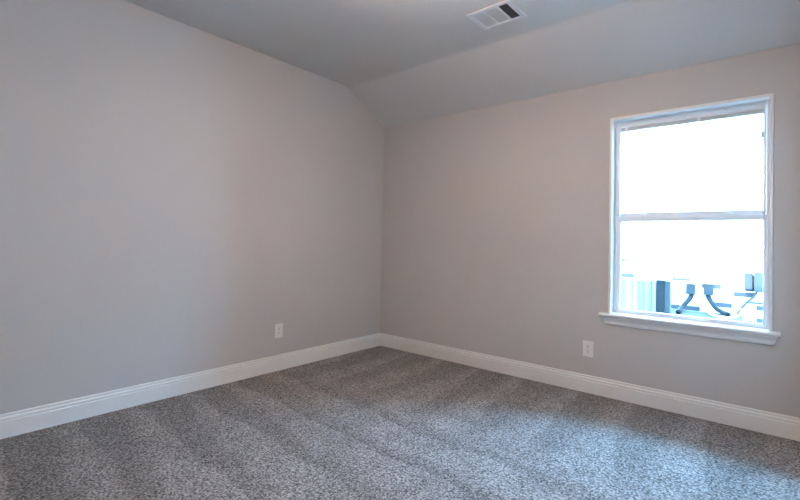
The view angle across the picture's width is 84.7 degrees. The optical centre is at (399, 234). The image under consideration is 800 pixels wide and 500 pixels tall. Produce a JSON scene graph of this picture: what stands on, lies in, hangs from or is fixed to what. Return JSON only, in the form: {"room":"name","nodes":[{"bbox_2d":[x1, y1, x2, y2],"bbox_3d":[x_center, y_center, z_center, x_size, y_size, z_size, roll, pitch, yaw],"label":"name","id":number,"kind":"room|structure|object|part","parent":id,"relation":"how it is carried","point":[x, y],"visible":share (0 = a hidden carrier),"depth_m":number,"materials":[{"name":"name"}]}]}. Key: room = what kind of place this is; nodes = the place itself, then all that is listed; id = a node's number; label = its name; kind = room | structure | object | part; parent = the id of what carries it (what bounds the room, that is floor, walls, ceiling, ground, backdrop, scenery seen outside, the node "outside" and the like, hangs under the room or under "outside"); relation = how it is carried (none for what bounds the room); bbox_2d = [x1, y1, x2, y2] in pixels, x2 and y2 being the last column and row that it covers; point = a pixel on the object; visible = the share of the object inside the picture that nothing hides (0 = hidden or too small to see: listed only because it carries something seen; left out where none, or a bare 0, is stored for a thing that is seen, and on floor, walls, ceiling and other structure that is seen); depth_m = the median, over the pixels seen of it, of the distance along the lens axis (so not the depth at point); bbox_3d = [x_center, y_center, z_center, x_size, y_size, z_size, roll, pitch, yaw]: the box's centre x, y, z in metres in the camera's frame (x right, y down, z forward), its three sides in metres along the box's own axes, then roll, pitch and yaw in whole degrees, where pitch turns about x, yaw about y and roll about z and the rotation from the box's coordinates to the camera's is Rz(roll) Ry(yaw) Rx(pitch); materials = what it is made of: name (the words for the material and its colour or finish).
{"room":"empty bedroom","nodes":[
{"label":"empty bedroom","id":0,"kind":"room"},
{"bbox_2d":[0,0,383,413],"bbox_3d":[-1.572,-0.247,3.406,0.120,2.870,4.520,0,-1,40],"label":"wall","id":1,"kind":"structure","parent":0,"point":[173,193],"depth_m":3.15,"materials":[{"name":"beige paint"}]},
{"bbox_2d":[0,333,379,438],"bbox_3d":[-1.573,1.118,3.310,0.016,0.137,4.200,0,-1,40],"label":"baseboard","id":2,"kind":"structure","parent":1,"relation":"attached to","point":[23,421],"depth_m":3.13,"materials":[{"name":"white wood"}]},
{"bbox_2d":[275,323,282,337],"bbox_3d":[-1.077,0.856,3.900,0.009,0.125,0.080,0,-1,40],"label":"electrical outlet","id":3,"kind":"object","parent":1,"relation":"attached to","point":[278,327],"visible":1,"depth_m":3.90,"materials":[{"name":"white plastic"}]},
{"bbox_2d":[0,346,799,499],"bbox_3d":[-0.219,1.246,2.214,3.740,0.100,4.520,0,-1,40],"label":"floor","id":4,"kind":"structure","parent":0,"point":[378,422],"depth_m":2.50,"materials":[{"name":"grey carpet"}]},
{"bbox_2d":[124,0,799,127],"bbox_3d":[-0.166,-1.459,2.257,3.500,0.430,4.520,0,-1,40],"label":"ceiling","id":5,"kind":"structure","parent":0,"point":[406,61],"depth_m":3.25,"materials":[{"name":"paint"}]},
{"bbox_2d":[466,0,526,29],"bbox_3d":[0.671,-1.517,3.056,0.330,0.022,0.268,0,-1,40],"label":"ceiling vent","id":6,"kind":"object","parent":5,"relation":"in","point":[504,12],"visible":1,"depth_m":3.05,"materials":[{"name":"white metal"}]},
{"bbox_2d":[380,43,799,417],"bbox_3d":[1.200,0.030,3.884,3.500,2.440,0.200,0,-1,40],"label":"wall","id":7,"kind":"structure","parent":0,"point":[495,220],"depth_m":3.68,"materials":[{"name":"beige paint"}]},
{"bbox_2d":[583,340,592,356],"bbox_3d":[1.489,0.904,3.474,0.080,0.125,0.009,0,-1,40],"label":"electrical outlet","id":8,"kind":"object","parent":7,"relation":"attached to","point":[587,345],"visible":1,"depth_m":3.47,"materials":[{"name":"white plastic"}]},
{"bbox_2d":[380,333,799,440],"bbox_3d":[1.108,1.178,3.783,3.500,0.137,0.016,0,-1,40],"label":"baseboard","id":9,"kind":"structure","parent":7,"relation":"attached to","point":[784,426],"depth_m":3.31,"materials":[{"name":"white wood"}]},
{"bbox_2d":[598,93,780,345],"bbox_3d":[2.016,-0.101,3.133,1.068,1.596,0.200,0,-1,40],"label":"window","id":10,"kind":"structure","parent":7,"relation":"in","point":[759,333],"depth_m":3.08,"materials":[{"name":"white wood"}]},
{"bbox_3d":[2.019,-0.106,3.156,0.765,0.010,0.008,0,-1,40],"label":"lift rail","id":11,"kind":"part","parent":10,"relation":"part of","materials":[{"name":"white plastic"}]},
{"bbox_3d":[1.977,0.619,3.093,1.068,0.025,0.125,0,-1,40],"label":"sill","id":12,"kind":"part","parent":10,"relation":"part of","materials":[{"name":"white wood"}]},
{"bbox_3d":[2.043,0.235,3.151,0.923,0.740,0.032,0,-1,40],"label":"sash","id":13,"kind":"part","parent":10,"relation":"part of","materials":[{"name":"clear glass"}]},
{"bbox_3d":[2.081,-0.486,3.186,0.887,0.739,0.030,0,-1,40],"label":"sash","id":14,"kind":"part","parent":10,"relation":"part of","materials":[{"name":"glass"}]},
{"label":"outside","id":15,"kind":"structure","parent":0,"visible":0},
{"bbox_3d":[6.640,1.830,8.396,22.000,0.100,13.800,0,-1,40],"label":"ground","id":16,"kind":"structure","parent":15,"visible":0},
{"bbox_2d":[621,278,670,313],"bbox_3d":[1.925,1.057,5.333,2.345,1.162,0.090,0,-1,40],"label":"fence","id":17,"kind":"object","parent":16,"relation":"on","point":[640,295],"visible":0.12,"depth_m":4.72,"materials":[{"name":"white"}]},
{"bbox_3d":[1.887,1.046,5.389,2.215,1.124,0.055,0,-1,40],"label":"board panel","id":18,"kind":"part","parent":17,"relation":"part of","materials":[{"name":"white wood"}]},
{"bbox_3d":[2.752,1.062,4.634,0.072,1.162,0.090,0,-1,40],"label":"post","id":19,"kind":"part","parent":17,"relation":"part of","materials":[{"name":"blue"}]},
{"bbox_2d":[621,114,766,322],"bbox_3d":[5.602,-1.237,7.146,16.600,5.950,5.000,0,-1,40],"label":"sky","id":20,"kind":"structure","parent":16,"relation":"on","point":[715,165],"depth_m":5.44,"materials":[{"name":"white"}]},
{"bbox_2d":[676,283,695,313],"bbox_3d":[3.376,0.754,5.232,0.709,0.312,0.127,2,-1,-44],"label":"box","id":21,"kind":"object","parent":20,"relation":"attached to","point":[690,288],"visible":1,"depth_m":5.39,"materials":[{"name":"grey"}]},
{"bbox_2d":[703,283,730,315],"bbox_3d":[3.679,0.753,5.114,0.126,0.324,0.544,1,-1,17],"label":"box","id":22,"kind":"object","parent":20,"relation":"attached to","point":[708,288],"visible":0.98,"depth_m":5.26,"materials":[{"name":"grey"}]},
{"bbox_2d":[736,272,762,314],"bbox_3d":[4.023,0.699,5.057,0.246,0.539,0.129,0,-1,40],"label":"meter box","id":23,"kind":"object","parent":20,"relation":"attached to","point":[750,281],"visible":0.88,"depth_m":5.02,"materials":[{"name":"grey"}]},
{"bbox_2d":[671,309,742,320],"bbox_3d":[3.411,1.285,4.960,0.820,0.752,0.760,0,-1,40],"label":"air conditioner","id":24,"kind":"object","parent":16,"relation":"on","point":[673,311],"visible":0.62,"depth_m":4.99,"materials":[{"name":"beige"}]},
{"bbox_2d":[698,299,743,318],"bbox_3d":[3.628,0.851,5.013,0.446,0.127,0.688,0,-1,40],"label":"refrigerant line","id":25,"kind":"object","parent":24,"relation":"on","point":[699,301],"visible":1,"depth_m":4.85,"materials":[{"name":"white"}]}
]}

